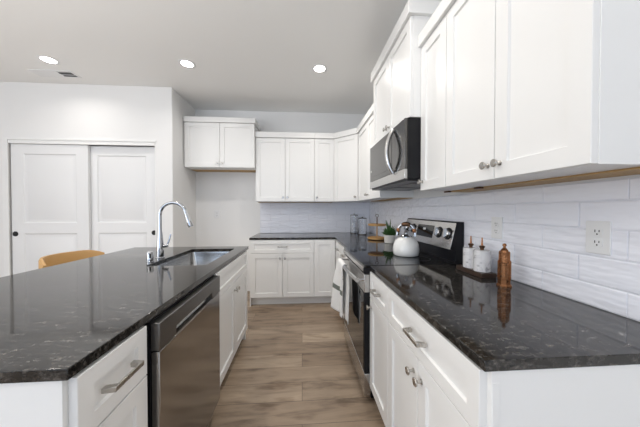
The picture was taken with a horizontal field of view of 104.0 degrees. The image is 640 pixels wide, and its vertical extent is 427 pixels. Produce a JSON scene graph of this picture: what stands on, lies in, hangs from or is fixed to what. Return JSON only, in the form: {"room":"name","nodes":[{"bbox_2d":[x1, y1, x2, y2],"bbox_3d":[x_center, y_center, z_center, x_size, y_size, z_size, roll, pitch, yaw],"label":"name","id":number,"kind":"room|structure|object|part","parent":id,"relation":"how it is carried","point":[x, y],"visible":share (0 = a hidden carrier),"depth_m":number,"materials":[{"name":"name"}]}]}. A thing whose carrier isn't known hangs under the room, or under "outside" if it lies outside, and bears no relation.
{"room":"kitchen","nodes":[
{"label":"kitchen","id":0,"kind":"room"},
{"bbox_2d":[0,82,195,276],"bbox_3d":[-3.648,-0.177,3.353,3.605,2.755,0.778,0,1,-4],"label":"wall","id":1,"kind":"structure","parent":0,"point":[27,110],"depth_m":3.04,"materials":[{"name":"white paint"}]},
{"bbox_2d":[10,144,90,274],"bbox_3d":[-3.247,0.183,3.029,0.862,2.020,0.039,0,1,-4],"label":"door","id":2,"kind":"structure","parent":1,"relation":"in","point":[51,184],"depth_m":3.01,"materials":[{"name":"white paint"}]},
{"bbox_2d":[2,137,156,276],"bbox_3d":[-2.877,0.154,3.067,1.730,2.100,0.114,0,1,-4],"label":"trim","id":3,"kind":"structure","parent":1,"relation":"attached to","point":[5,140],"depth_m":2.96,"materials":[{"name":"white paint"}]},
{"bbox_2d":[90,146,154,253],"bbox_3d":[-2.459,0.181,3.126,0.844,2.020,0.039,0,1,-4],"label":"door","id":4,"kind":"structure","parent":1,"relation":"in","point":[122,178],"depth_m":3.11,"materials":[{"name":"white paint"}]},
{"bbox_2d":[146,251,153,262],"bbox_3d":[-1.169,0.296,1.720,0.047,0.072,0.047,0,1,-4],"label":"soap dispenser","id":5,"kind":"object","parent":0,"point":[149,254],"visible":1,"depth_m":1.71,"materials":[{"name":"silver metal"}]},
{"bbox_2d":[0,0,407,113],"bbox_3d":[-2.081,-1.561,0.178,6.477,0.100,7.298,0,1,-4],"label":"ceiling","id":6,"kind":"structure","parent":0,"point":[248,55],"depth_m":2.28,"materials":[{"name":"white paint"}]},
{"bbox_2d":[36,55,59,64],"bbox_3d":[-2.724,-1.540,2.510,0.164,0.004,0.164,0,1,-4],"label":"recessed light","id":7,"kind":"object","parent":6,"relation":"in","point":[47,59],"visible":1,"depth_m":2.50,"materials":[{"name":"white plastic"}]},
{"bbox_2d":[27,69,81,77],"bbox_3d":[-2.922,-1.544,2.761,0.430,0.006,0.150,0,1,-4],"label":"ceiling vent","id":8,"kind":"object","parent":6,"relation":"in","point":[41,72],"visible":1,"depth_m":2.75,"materials":[{"name":"white plastic"}]},
{"bbox_2d":[178,59,195,67],"bbox_3d":[-1.370,-1.542,2.577,0.164,0.004,0.164,0,1,-4],"label":"recessed light","id":9,"kind":"object","parent":6,"relation":"in","point":[185,63],"visible":1,"depth_m":2.57,"materials":[{"name":"white plastic"}]},
{"bbox_2d":[312,64,326,72],"bbox_3d":[-0.005,-1.543,2.665,0.164,0.004,0.164,0,1,-4],"label":"recessed light","id":10,"kind":"object","parent":6,"relation":"in","point":[318,68],"visible":1,"depth_m":2.66,"materials":[{"name":"white plastic"}]},
{"bbox_2d":[195,110,369,290],"bbox_3d":[-0.492,-0.185,3.921,2.772,2.755,0.100,0,1,-4],"label":"wall","id":11,"kind":"structure","parent":0,"point":[233,194],"depth_m":3.82,"materials":[{"name":"white paint"}]},
{"bbox_2d":[214,210,219,217],"bbox_3d":[-1.561,0.009,3.792,0.076,0.118,0.008,0,1,-4],"label":"wall outlet","id":12,"kind":"object","parent":11,"relation":"attached to","point":[216,212],"visible":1,"depth_m":3.79,"materials":[{"name":"white plastic"}]},
{"bbox_2d":[183,116,259,171],"bbox_3d":[-1.368,-0.965,3.582,0.948,0.684,0.428,0,1,-4],"label":"upper cabinet","id":13,"kind":"object","parent":11,"relation":"attached to","point":[211,144],"visible":0.98,"depth_m":3.40,"materials":[{"name":"white paint"}]},
{"bbox_3d":[-1.597,-0.929,3.391,0.461,0.601,0.020,0,1,-4],"label":"door","id":14,"kind":"part","parent":13,"relation":"part of","materials":[{"name":"white paint"}]},
{"bbox_3d":[-1.369,-1.272,3.583,0.948,0.072,0.416,0,1,-4],"label":"crown molding","id":15,"kind":"part","parent":13,"relation":"part of","materials":[{"name":"white paint"}]},
{"bbox_3d":[-1.385,-0.628,3.699,0.930,0.006,0.178,0,1,-4],"label":"hanging rail","id":16,"kind":"part","parent":13,"relation":"part of","materials":[{"name":"brown wood"}]},
{"bbox_3d":[-1.133,-0.929,3.424,0.461,0.601,0.020,0,1,-4],"label":"door","id":17,"kind":"part","parent":13,"relation":"part of","materials":[{"name":"white paint"}]},
{"bbox_2d":[255,131,314,202],"bbox_3d":[-0.501,-0.655,3.681,0.826,0.980,0.362,0,1,-4],"label":"upper cabinet","id":18,"kind":"object","parent":11,"relation":"attached to","point":[284,160],"visible":1,"depth_m":3.53,"materials":[{"name":"white paint"}]},
{"bbox_3d":[-0.697,-0.616,3.526,0.409,0.891,0.020,0,1,-4],"label":"door","id":19,"kind":"part","parent":18,"relation":"part of","materials":[{"name":"white paint"}]},
{"bbox_3d":[-0.502,-1.106,3.680,0.826,0.078,0.352,0,1,-4],"label":"crown molding","id":20,"kind":"part","parent":18,"relation":"part of","materials":[{"name":"white paint"}]},
{"bbox_3d":[-0.508,-0.169,3.785,0.826,0.006,0.145,0,1,-4],"label":"hanging rail","id":21,"kind":"part","parent":18,"relation":"part of","materials":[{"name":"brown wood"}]},
{"bbox_3d":[-0.285,-0.616,3.556,0.409,0.891,0.020,0,1,-4],"label":"door","id":22,"kind":"part","parent":18,"relation":"part of","materials":[{"name":"white paint"}]},
{"bbox_2d":[260,202,369,232],"bbox_3d":[-0.066,0.064,3.899,1.708,0.476,0.010,0,1,-4],"label":"wall tile","id":23,"kind":"structure","parent":11,"relation":"attached to","point":[334,217],"depth_m":3.89,"materials":[{"name":"white tile"}]},
{"bbox_2d":[314,133,333,202],"bbox_3d":[0.051,-0.655,3.721,0.280,0.980,0.362,0,1,-4],"label":"upper cabinet","id":24,"kind":"object","parent":11,"relation":"attached to","point":[323,142],"visible":0.92,"depth_m":3.58,"materials":[{"name":"white paint"}]},
{"bbox_3d":[0.051,-1.106,3.720,0.280,0.078,0.352,0,1,-4],"label":"crown molding","id":25,"kind":"part","parent":24,"relation":"part of","materials":[{"name":"white paint"}]},
{"bbox_2d":[334,128,370,201],"bbox_3d":[0.508,-0.655,3.623,0.619,0.971,0.623,0,1,-4],"label":"upper cabinet","id":26,"kind":"object","parent":11,"relation":"attached to","point":[345,142],"visible":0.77,"depth_m":3.45,"materials":[{"name":"white paint"}]},
{"bbox_3d":[0.357,-0.615,3.455,0.394,0.891,0.020,1,1,40],"label":"door","id":27,"kind":"part","parent":26,"relation":"part of","materials":[{"name":"white paint"}]},
{"bbox_3d":[0.508,-1.104,3.623,0.617,0.074,0.611,0,1,-4],"label":"crown molding","id":28,"kind":"part","parent":26,"relation":"part of","materials":[{"name":"white paint"}]},
{"bbox_2d":[207,291,384,426],"bbox_3d":[-2.081,1.294,0.218,6.477,0.100,7.298,0,1,-4],"label":"floor","id":29,"kind":"structure","parent":0,"point":[293,366],"depth_m":1.88,"materials":[{"name":"brown wood"}]},
{"bbox_2d":[38,250,104,268],"bbox_3d":[-1.800,0.762,1.897,0.426,0.919,0.517,0,1,-4],"label":"counter stool","id":30,"kind":"object","parent":29,"relation":"on","point":[59,258],"visible":0.2,"depth_m":1.93,"materials":[{"name":"brown wood"}]},
{"bbox_2d":[0,326,147,426],"bbox_3d":[-0.869,0.806,0.695,0.655,0.862,0.280,0,1,-4],"label":"base cabinet","id":31,"kind":"object","parent":29,"relation":"on","point":[111,391],"visible":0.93,"depth_m":0.63,"materials":[{"name":"white paint"}]},
{"bbox_3d":[-0.887,0.808,0.559,0.600,0.862,0.012,0,1,-4],"label":"panel","id":32,"kind":"part","parent":31,"relation":"part of","materials":[{"name":"white paint"}]},
{"bbox_3d":[-0.587,0.465,0.716,0.020,0.165,0.264,0,1,-4],"label":"drawer","id":33,"kind":"part","parent":31,"relation":"part of","materials":[{"name":"white paint"}]},
{"bbox_3d":[-0.560,0.465,0.718,0.034,0.014,0.128,0,1,-4],"label":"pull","id":34,"kind":"part","parent":31,"relation":"part of","materials":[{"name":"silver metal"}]},
{"bbox_3d":[-0.587,0.837,0.722,0.020,0.571,0.264,0,1,-4],"label":"door","id":35,"kind":"part","parent":31,"relation":"part of","materials":[{"name":"white paint"}]},
{"bbox_2d":[0,246,248,383],"bbox_3d":[-1.169,0.350,1.475,1.068,0.028,1.909,0,1,-4],"label":"countertop","id":36,"kind":"structure","parent":31,"relation":"on","point":[56,321],"depth_m":0.95,"materials":[{"name":"black stone"}]},
{"bbox_2d":[156,201,192,258],"bbox_3d":[-1.084,0.119,1.864,0.266,0.424,0.059,0,1,-4],"label":"faucet","id":37,"kind":"object","parent":36,"relation":"on","point":[160,246],"visible":1,"depth_m":1.85,"materials":[{"name":"silver metal"}]},
{"bbox_3d":[-1.096,0.002,1.861,0.210,0.189,0.025,0,1,-4],"label":"spout","id":38,"kind":"part","parent":37,"relation":"part of","materials":[{"name":"silver metal"}]},
{"bbox_2d":[157,252,227,265],"bbox_3d":[-0.954,0.469,1.957,0.414,0.221,0.733,0,1,-4],"label":"sink","id":39,"kind":"object","parent":36,"relation":"in","point":[193,258],"visible":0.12,"depth_m":2.29,"materials":[{"name":"silver metal"}]},
{"bbox_2d":[143,275,219,426],"bbox_3d":[-0.885,0.803,1.182,0.602,0.855,0.650,0,1,-4],"label":"dishwasher","id":40,"kind":"object","parent":29,"relation":"on","point":[183,374],"visible":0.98,"depth_m":1.09,"materials":[{"name":"silver metal"}]},
{"bbox_3d":[-0.602,0.463,1.191,0.028,0.036,0.394,0,1,-4],"label":"pocket handle","id":41,"kind":"part","parent":40,"relation":"part of","materials":[{"name":"silver metal"}]},
{"bbox_2d":[213,251,246,385],"bbox_3d":[-0.968,0.789,1.956,0.662,0.862,0.884,0,1,-4],"label":"base cabinet","id":42,"kind":"object","parent":29,"relation":"on","point":[233,276],"visible":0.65,"depth_m":1.89,"materials":[{"name":"white paint"}]},
{"bbox_3d":[-0.661,0.822,1.753,0.020,0.571,0.431,0,1,-4],"label":"door","id":43,"kind":"part","parent":42,"relation":"part of","materials":[{"name":"white paint"}]},
{"bbox_3d":[-0.677,0.447,1.965,0.020,0.165,0.866,0,1,-4],"label":"drawer","id":44,"kind":"part","parent":42,"relation":"part of","materials":[{"name":"white paint"}]},
{"bbox_3d":[-0.693,0.816,2.187,0.020,0.571,0.431,0,1,-4],"label":"door","id":45,"kind":"part","parent":42,"relation":"part of","materials":[{"name":"white paint"}]},
{"bbox_2d":[250,239,313,305],"bbox_3d":[-0.512,0.767,3.532,0.828,0.862,0.667,0,1,-4],"label":"base cabinet","id":46,"kind":"object","parent":29,"relation":"on","point":[281,271],"visible":0.96,"depth_m":3.24,"materials":[{"name":"white paint"}]},
{"bbox_3d":[-0.921,0.767,3.530,0.012,0.862,0.612,0,1,-4],"label":"panel","id":47,"kind":"part","parent":46,"relation":"part of","materials":[{"name":"white paint"}]},
{"bbox_3d":[-0.689,0.801,3.230,0.404,0.571,0.020,0,1,-4],"label":"door","id":48,"kind":"part","parent":46,"relation":"part of","materials":[{"name":"white paint"}]},
{"bbox_3d":[-0.485,0.429,3.239,0.812,0.165,0.020,0,1,-4],"label":"drawer","id":49,"kind":"part","parent":46,"relation":"part of","materials":[{"name":"white paint"}]},
{"bbox_3d":[-0.282,0.801,3.259,0.404,0.571,0.020,0,1,-4],"label":"door","id":50,"kind":"part","parent":46,"relation":"part of","materials":[{"name":"white paint"}]},
{"bbox_2d":[314,239,335,302],"bbox_3d":[0.043,0.766,3.589,0.288,0.862,0.632,0,1,-4],"label":"base cabinet","id":51,"kind":"object","parent":29,"relation":"on","point":[324,249],"visible":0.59,"depth_m":3.28,"materials":[{"name":"white paint"}]},
{"bbox_2d":[335,241,340,263],"bbox_3d":[0.514,0.773,3.054,0.667,0.862,0.494,0,1,-4],"label":"base cabinet","id":52,"kind":"object","parent":29,"relation":"on","point":[338,245],"visible":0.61,"depth_m":3.03,"materials":[{"name":"white paint"}]},
{"bbox_3d":[0.229,0.433,2.994,0.020,0.165,0.422,0,1,-4],"label":"drawer","id":53,"kind":"part","parent":52,"relation":"part of","materials":[{"name":"white paint"}]},
{"bbox_2d":[340,245,344,317],"bbox_3d":[0.547,0.780,2.608,0.667,0.862,0.400,0,1,-4],"label":"base cabinet","id":54,"kind":"object","parent":29,"relation":"on","point":[342,247],"visible":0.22,"depth_m":2.68,"materials":[{"name":"white paint"}]},
{"bbox_2d":[249,233,393,246],"bbox_3d":[-0.024,0.327,3.135,1.750,0.028,1.546,0,1,-4],"label":"countertop","id":55,"kind":"structure","parent":54,"relation":"on","point":[345,239],"depth_m":3.25,"materials":[{"name":"black stone"}]},
{"bbox_2d":[350,214,357,232],"bbox_3d":[0.525,0.152,3.850,0.116,0.302,0.116,0,1,-4],"label":"glass canister","id":56,"kind":"object","parent":55,"relation":"on","point":[353,218],"visible":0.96,"depth_m":3.80,"materials":[{"name":"white"}]},
{"bbox_2d":[358,217,366,234],"bbox_3d":[0.619,0.177,3.657,0.124,0.256,0.124,0,1,-4],"label":"glass canister","id":57,"kind":"object","parent":55,"relation":"on","point":[362,222],"visible":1,"depth_m":3.61,"materials":[{"name":"white"}]},
{"bbox_2d":[368,214,385,239],"bbox_3d":[0.690,0.160,3.025,0.224,0.308,0.224,0,1,-4],"label":"tiered tray","id":58,"kind":"object","parent":55,"relation":"on","point":[376,224],"visible":0.9,"depth_m":3.02,"materials":[{"name":"brown wood"}]},
{"bbox_2d":[368,236,383,239],"bbox_3d":[0.690,0.299,3.027,0.224,0.024,0.224,0,1,-4],"label":"tray","id":59,"kind":"object","parent":58,"relation":"on","point":[370,237],"depth_m":3.00,"materials":[{"name":"brown wood"}]},
{"bbox_2d":[368,223,385,225],"bbox_3d":[0.690,0.137,3.025,0.216,0.024,0.216,0,1,-4],"label":"tray","id":60,"kind":"object","parent":58,"relation":"on","point":[370,224],"depth_m":2.94,"materials":[{"name":"brown wood"}]},
{"bbox_2d":[382,219,395,243],"bbox_3d":[0.755,0.190,2.708,0.162,0.257,0.155,1,1,36],"label":"potted succulent","id":61,"kind":"object","parent":55,"relation":"on","point":[389,233],"visible":0.96,"depth_m":2.66,"materials":[{"name":"green plant"}]},
{"bbox_2d":[384,235,395,243],"bbox_3d":[0.754,0.275,2.705,0.122,0.088,0.122,0,1,-4],"label":"pot","id":62,"kind":"object","parent":61,"relation":"attached to","point":[390,239],"depth_m":2.66,"materials":[{"name":"white ceramic"}]},
{"bbox_2d":[366,271,388,426],"bbox_3d":[0.629,0.796,1.458,0.667,0.862,0.339,0,1,-4],"label":"base cabinet","id":63,"kind":"object","parent":29,"relation":"on","point":[378,307],"visible":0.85,"depth_m":1.42,"materials":[{"name":"white paint"}]},
{"bbox_3d":[0.314,0.455,1.431,0.034,0.014,0.105,0,1,-4],"label":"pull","id":64,"kind":"part","parent":63,"relation":"part of","materials":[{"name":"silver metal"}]},
{"bbox_3d":[0.341,0.827,1.438,0.020,0.571,0.335,0,1,-4],"label":"door","id":65,"kind":"part","parent":63,"relation":"part of","materials":[{"name":"white paint"}]},
{"bbox_3d":[0.341,0.455,1.433,0.020,0.165,0.335,0,1,-4],"label":"drawer","id":66,"kind":"part","parent":63,"relation":"part of","materials":[{"name":"white paint"}]},
{"bbox_2d":[340,218,463,397],"bbox_3d":[0.552,0.635,2.013,0.742,1.168,0.775,0,1,-4],"label":"range","id":67,"kind":"object","parent":29,"relation":"on","point":[441,242],"visible":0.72,"depth_m":1.77,"materials":[{"name":"black metal"}]},
{"bbox_2d":[331,258,348,321],"bbox_3d":[0.161,0.627,2.091,0.111,0.442,0.361,0,1,-4],"label":"dish towel","id":68,"kind":"object","parent":67,"relation":"hanging from","point":[341,305],"visible":0.96,"depth_m":2.14,"materials":[{"name":"white fabric"}]},
{"bbox_3d":[0.219,0.429,1.987,0.075,0.031,0.708,0,1,-4],"label":"oven handle","id":69,"kind":"part","parent":67,"relation":"part of","materials":[{"name":"silver metal"}]},
{"bbox_3d":[0.277,0.359,1.990,0.050,0.030,0.731,0,1,-4],"label":"trim","id":70,"kind":"part","parent":67,"relation":"part of","materials":[{"name":"silver metal"}]},
{"bbox_3d":[0.279,0.706,1.995,0.046,0.637,0.771,0,1,-4],"label":"oven door","id":71,"kind":"part","parent":67,"relation":"part of","materials":[{"name":"silver metal"}]},
{"bbox_3d":[0.280,1.103,2.000,0.044,0.143,0.771,0,1,-4],"label":"storage drawer","id":72,"kind":"part","parent":67,"relation":"part of","materials":[{"name":"silver metal"}]},
{"bbox_2d":[344,247,448,267],"bbox_3d":[0.537,0.335,2.008,0.564,0.017,0.775,0,1,-4],"label":"cooktop","id":73,"kind":"object","parent":67,"relation":"in","point":[364,257],"depth_m":1.83,"materials":[{"name":"black glass"}]},
{"bbox_2d":[393,222,419,256],"bbox_3d":[0.673,0.195,1.960,0.198,0.261,0.206,0,1,-4],"label":"kettle","id":74,"kind":"object","parent":67,"relation":"on","point":[405,245],"visible":1,"depth_m":1.90,"materials":[{"name":"white metal"}]},
{"bbox_3d":[0.673,0.171,1.956,0.088,0.024,0.088,0,1,-4],"label":"lid","id":75,"kind":"part","parent":74,"relation":"part of","materials":[{"name":"silver metal"}]},
{"bbox_3d":[0.849,0.146,2.028,0.045,0.175,0.770,0,1,-4],"label":"control panel","id":76,"kind":"part","parent":67,"relation":"part of","materials":[{"name":"silver metal"}]},
{"bbox_3d":[0.870,0.197,2.030,0.101,0.292,0.775,0,1,-4],"label":"panel","id":77,"kind":"part","parent":67,"relation":"part of","materials":[{"name":"metal"}]},
{"bbox_3d":[0.848,0.135,1.815,0.052,0.080,0.082,0,1,-4],"label":"control knob","id":78,"kind":"part","parent":67,"relation":"part of","materials":[{"name":"silver metal"}]},
{"bbox_3d":[0.856,0.137,1.703,0.052,0.080,0.082,0,1,-4],"label":"control knob","id":79,"kind":"part","parent":67,"relation":"part of","materials":[{"name":"silver metal"}]},
{"bbox_2d":[388,288,639,426],"bbox_3d":[0.665,0.803,0.956,0.667,0.862,0.666,0,1,-4],"label":"base cabinet","id":80,"kind":"object","parent":29,"relation":"on","point":[432,382],"visible":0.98,"depth_m":0.63,"materials":[{"name":"white paint"}]},
{"bbox_3d":[0.365,0.831,1.105,0.020,0.571,0.322,0,1,-4],"label":"door","id":81,"kind":"part","parent":80,"relation":"part of","materials":[{"name":"white paint"}]},
{"bbox_3d":[0.349,0.610,0.970,0.030,0.031,0.031,0,1,-4],"label":"knob","id":82,"kind":"part","parent":80,"relation":"part of","materials":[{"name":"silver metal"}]},
{"bbox_3d":[0.349,0.461,0.935,0.034,0.014,0.128,0,1,-4],"label":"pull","id":83,"kind":"part","parent":80,"relation":"part of","materials":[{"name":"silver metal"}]},
{"bbox_3d":[0.354,0.610,0.906,0.030,0.031,0.031,0,1,-4],"label":"knob","id":84,"kind":"part","parent":80,"relation":"part of","materials":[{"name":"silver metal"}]},
{"bbox_3d":[0.377,0.461,0.938,0.020,0.165,0.649,0,1,-4],"label":"drawer","id":85,"kind":"part","parent":80,"relation":"part of","materials":[{"name":"white paint"}]},
{"bbox_3d":[0.388,0.836,0.780,0.020,0.571,0.322,0,1,-4],"label":"door","id":86,"kind":"part","parent":80,"relation":"part of","materials":[{"name":"white paint"}]},
{"bbox_2d":[370,264,639,371],"bbox_3d":[0.675,0.355,1.120,0.645,0.028,1.013,0,1,-4],"label":"countertop","id":87,"kind":"structure","parent":80,"relation":"on","point":[522,326],"depth_m":0.80,"materials":[{"name":"black stone"}]},
{"bbox_2d":[456,265,495,277],"bbox_3d":[0.875,0.325,1.414,0.082,0.024,0.216,0,1,-4],"label":"serving tray","id":88,"kind":"object","parent":87,"relation":"on","point":[459,267],"visible":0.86,"depth_m":1.34,"materials":[{"name":"brown wood"}]},
{"bbox_2d":[463,236,478,268],"bbox_3d":[0.874,0.220,1.448,0.080,0.182,0.080,0,1,-4],"label":"oil bottle","id":89,"kind":"object","parent":88,"relation":"on","point":[467,251],"visible":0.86,"depth_m":1.43,"materials":[{"name":"white ceramic"}]},
{"bbox_2d":[473,238,490,272],"bbox_3d":[0.880,0.221,1.358,0.080,0.182,0.080,0,1,-4],"label":"oil bottle","id":90,"kind":"object","parent":88,"relation":"on","point":[481,257],"visible":1,"depth_m":1.33,"materials":[{"name":"white ceramic"}]},
{"bbox_2d":[496,243,511,287],"bbox_3d":[0.866,0.240,1.175,0.058,0.200,0.058,0,1,-4],"label":"mill","id":91,"kind":"object","parent":87,"relation":"on","point":[504,262],"visible":1,"depth_m":1.16,"materials":[{"name":"brown wood"}]},
{"bbox_3d":[0.866,0.194,1.174,0.044,0.068,0.044,0,1,-4],"label":"crown","id":92,"kind":"part","parent":91,"relation":"part of","materials":[{"name":"brown wood"}]},
{"bbox_3d":[0.716,0.807,0.632,0.612,0.862,0.013,0,1,-4],"label":"panel","id":93,"kind":"part","parent":80,"relation":"part of","materials":[{"name":"white paint"}]},
{"bbox_2d":[370,174,639,202],"bbox_3d":[1.103,-0.136,0.377,0.100,2.755,7.198,0,1,-4],"label":"wall","id":94,"kind":"structure","parent":0,"point":[418,193],"depth_m":1.59,"materials":[{"name":"white paint"}]},
{"bbox_2d":[357,103,413,201],"bbox_3d":[0.691,-0.642,2.865,0.362,0.977,0.938,0,1,-4],"label":"upper cabinet","id":95,"kind":"object","parent":94,"relation":"attached to","point":[365,128],"visible":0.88,"depth_m":2.85,"materials":[{"name":"white paint"}]},
{"bbox_3d":[0.533,-0.610,3.089,0.020,0.891,0.466,0,1,-4],"label":"door","id":96,"kind":"part","parent":95,"relation":"part of","materials":[{"name":"white paint"}]},
{"bbox_3d":[0.696,-1.093,2.859,0.352,0.074,0.938,0,1,-4],"label":"crown molding","id":97,"kind":"part","parent":95,"relation":"part of","materials":[{"name":"white paint"}]},
{"bbox_3d":[0.567,-0.603,2.621,0.020,0.891,0.464,0,1,-4],"label":"door","id":98,"kind":"part","parent":95,"relation":"part of","materials":[{"name":"white paint"}]},
{"bbox_3d":[0.788,-0.156,2.879,0.145,0.006,0.938,0,1,-4],"label":"hanging rail","id":99,"kind":"part","parent":95,"relation":"part of","materials":[{"name":"white paint"}]},
{"bbox_2d":[371,0,441,145],"bbox_3d":[0.721,-0.970,1.982,0.429,0.715,0.858,0,1,-4],"label":"upper cabinet","id":100,"kind":"object","parent":94,"relation":"attached to","point":[396,75],"visible":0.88,"depth_m":1.73,"materials":[{"name":"white paint"}]},
{"bbox_3d":[0.532,-0.930,2.173,0.020,0.625,0.403,0,1,-4],"label":"door","id":101,"kind":"part","parent":100,"relation":"part of","materials":[{"name":"white paint"}]},
{"bbox_2d":[370,117,420,190],"bbox_3d":[0.685,-0.410,1.988,0.496,0.401,0.810,0,1,-4],"label":"microwave","id":102,"kind":"object","parent":100,"relation":"attached to","point":[395,160],"visible":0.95,"depth_m":1.71,"materials":[{"name":"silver metal"}]},
{"bbox_3d":[0.508,-0.450,2.059,0.018,0.317,0.638,0,1,-4],"label":"door","id":103,"kind":"part","parent":102,"relation":"part of","materials":[{"name":"grey mirror"}]},
{"bbox_3d":[0.513,-0.257,1.978,0.020,0.063,0.806,0,1,-4],"label":"trim","id":104,"kind":"part","parent":102,"relation":"part of","materials":[{"name":"silver metal"}]},
{"bbox_3d":[0.490,-0.434,1.760,0.074,0.322,0.031,0,1,-4],"label":"handle","id":105,"kind":"part","parent":102,"relation":"part of","materials":[{"name":"silver metal"}]},
{"bbox_3d":[0.537,-0.445,1.656,0.018,0.317,0.166,0,1,-4],"label":"control panel","id":106,"kind":"part","parent":102,"relation":"part of","materials":[{"name":"grey mirror"}]},
{"bbox_3d":[0.561,-0.924,1.767,0.020,0.625,0.403,0,1,-4],"label":"door","id":107,"kind":"part","parent":100,"relation":"part of","materials":[{"name":"white paint"}]},
{"bbox_3d":[0.725,-1.286,1.978,0.420,0.084,0.858,0,1,-4],"label":"crown molding","id":108,"kind":"part","parent":100,"relation":"part of","materials":[{"name":"white paint"}]},
{"bbox_2d":[417,0,495,192],"bbox_3d":[0.793,-0.620,1.444,0.362,0.981,0.275,0,1,-4],"label":"upper cabinet","id":109,"kind":"object","parent":94,"relation":"attached to","point":[432,40],"visible":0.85,"depth_m":1.43,"materials":[{"name":"white paint"}]},
{"bbox_3d":[0.798,-1.073,1.438,0.352,0.074,0.275,0,1,-4],"label":"crown molding","id":110,"kind":"part","parent":109,"relation":"part of","materials":[{"name":"white paint"}]},
{"bbox_3d":[0.653,-0.587,1.435,0.020,0.891,0.271,0,1,-4],"label":"door","id":111,"kind":"part","parent":109,"relation":"part of","materials":[{"name":"white paint"}]},
{"bbox_3d":[0.891,-0.136,1.458,0.145,0.006,0.275,0,1,-4],"label":"hanging rail","id":112,"kind":"part","parent":109,"relation":"part of","materials":[{"name":"brown wood"}]},
{"bbox_2d":[370,177,639,321],"bbox_3d":[0.909,0.093,2.297,0.010,0.462,3.329,0,1,-4],"label":"wall tile","id":113,"kind":"structure","parent":94,"relation":"attached to","point":[544,227],"depth_m":1.05,"materials":[{"name":"white tile"}]},
{"bbox_2d":[491,217,502,238],"bbox_3d":[0.968,0.078,1.370,0.008,0.118,0.076,0,1,-4],"label":"wall outlet","id":114,"kind":"object","parent":113,"relation":"attached to","point":[496,222],"visible":1,"depth_m":1.36,"materials":[{"name":"white plastic"}]},
{"bbox_2d":[586,221,611,255],"bbox_3d":[1.002,0.086,0.902,0.008,0.118,0.076,0,1,-4],"label":"wall outlet","id":115,"kind":"object","parent":113,"relation":"attached to","point":[598,233],"visible":1,"depth_m":0.90,"materials":[{"name":"white plastic"}]},
{"bbox_2d":[592,228,602,235],"bbox_3d":[0.999,0.067,0.901,0.002,0.029,0.033,0,1,-4],"label":"receptacle","id":116,"kind":"object","parent":115,"relation":"attached to","point":[595,231],"depth_m":0.90,"materials":[{"name":"white plastic"}]},
{"bbox_2d":[592,239,602,246],"bbox_3d":[0.999,0.106,0.902,0.002,0.029,0.033,0,1,-4],"label":"receptacle","id":117,"kind":"object","parent":115,"relation":"attached to","point":[595,242],"depth_m":0.90,"materials":[{"name":"white plastic"}]},
{"bbox_2d":[443,0,639,188],"bbox_3d":[0.828,-0.613,0.968,0.362,0.981,0.680,0,1,-4],"label":"upper cabinet","id":118,"kind":"object","parent":94,"relation":"attached to","point":[539,92],"visible":1,"depth_m":0.80,"materials":[{"name":"white paint"}]},
{"bbox_3d":[0.833,-1.066,0.962,0.352,0.074,0.680,0,1,-4],"label":"crown molding","id":119,"kind":"part","parent":118,"relation":"part of","materials":[{"name":"white paint"}]},
{"bbox_3d":[0.674,-0.582,1.132,0.020,0.891,0.326,0,1,-4],"label":"door","id":120,"kind":"part","parent":118,"relation":"part of","materials":[{"name":"white paint"}]},
{"bbox_3d":[0.659,-0.191,1.001,0.030,0.031,0.031,0,1,-4],"label":"knob","id":121,"kind":"part","parent":118,"relation":"part of","materials":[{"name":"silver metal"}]},
{"bbox_3d":[0.663,-0.190,0.942,0.030,0.031,0.031,0,1,-4],"label":"knob","id":122,"kind":"part","parent":118,"relation":"part of","materials":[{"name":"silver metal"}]},
{"bbox_3d":[0.698,-0.578,0.803,0.020,0.891,0.326,0,1,-4],"label":"door","id":123,"kind":"part","parent":118,"relation":"part of","materials":[{"name":"white paint"}]},
{"bbox_3d":[0.924,-0.130,0.991,0.145,0.006,0.660,0,1,-4],"label":"hanging rail","id":124,"kind":"part","parent":118,"relation":"part of","materials":[{"name":"brown wood"}]}
]}

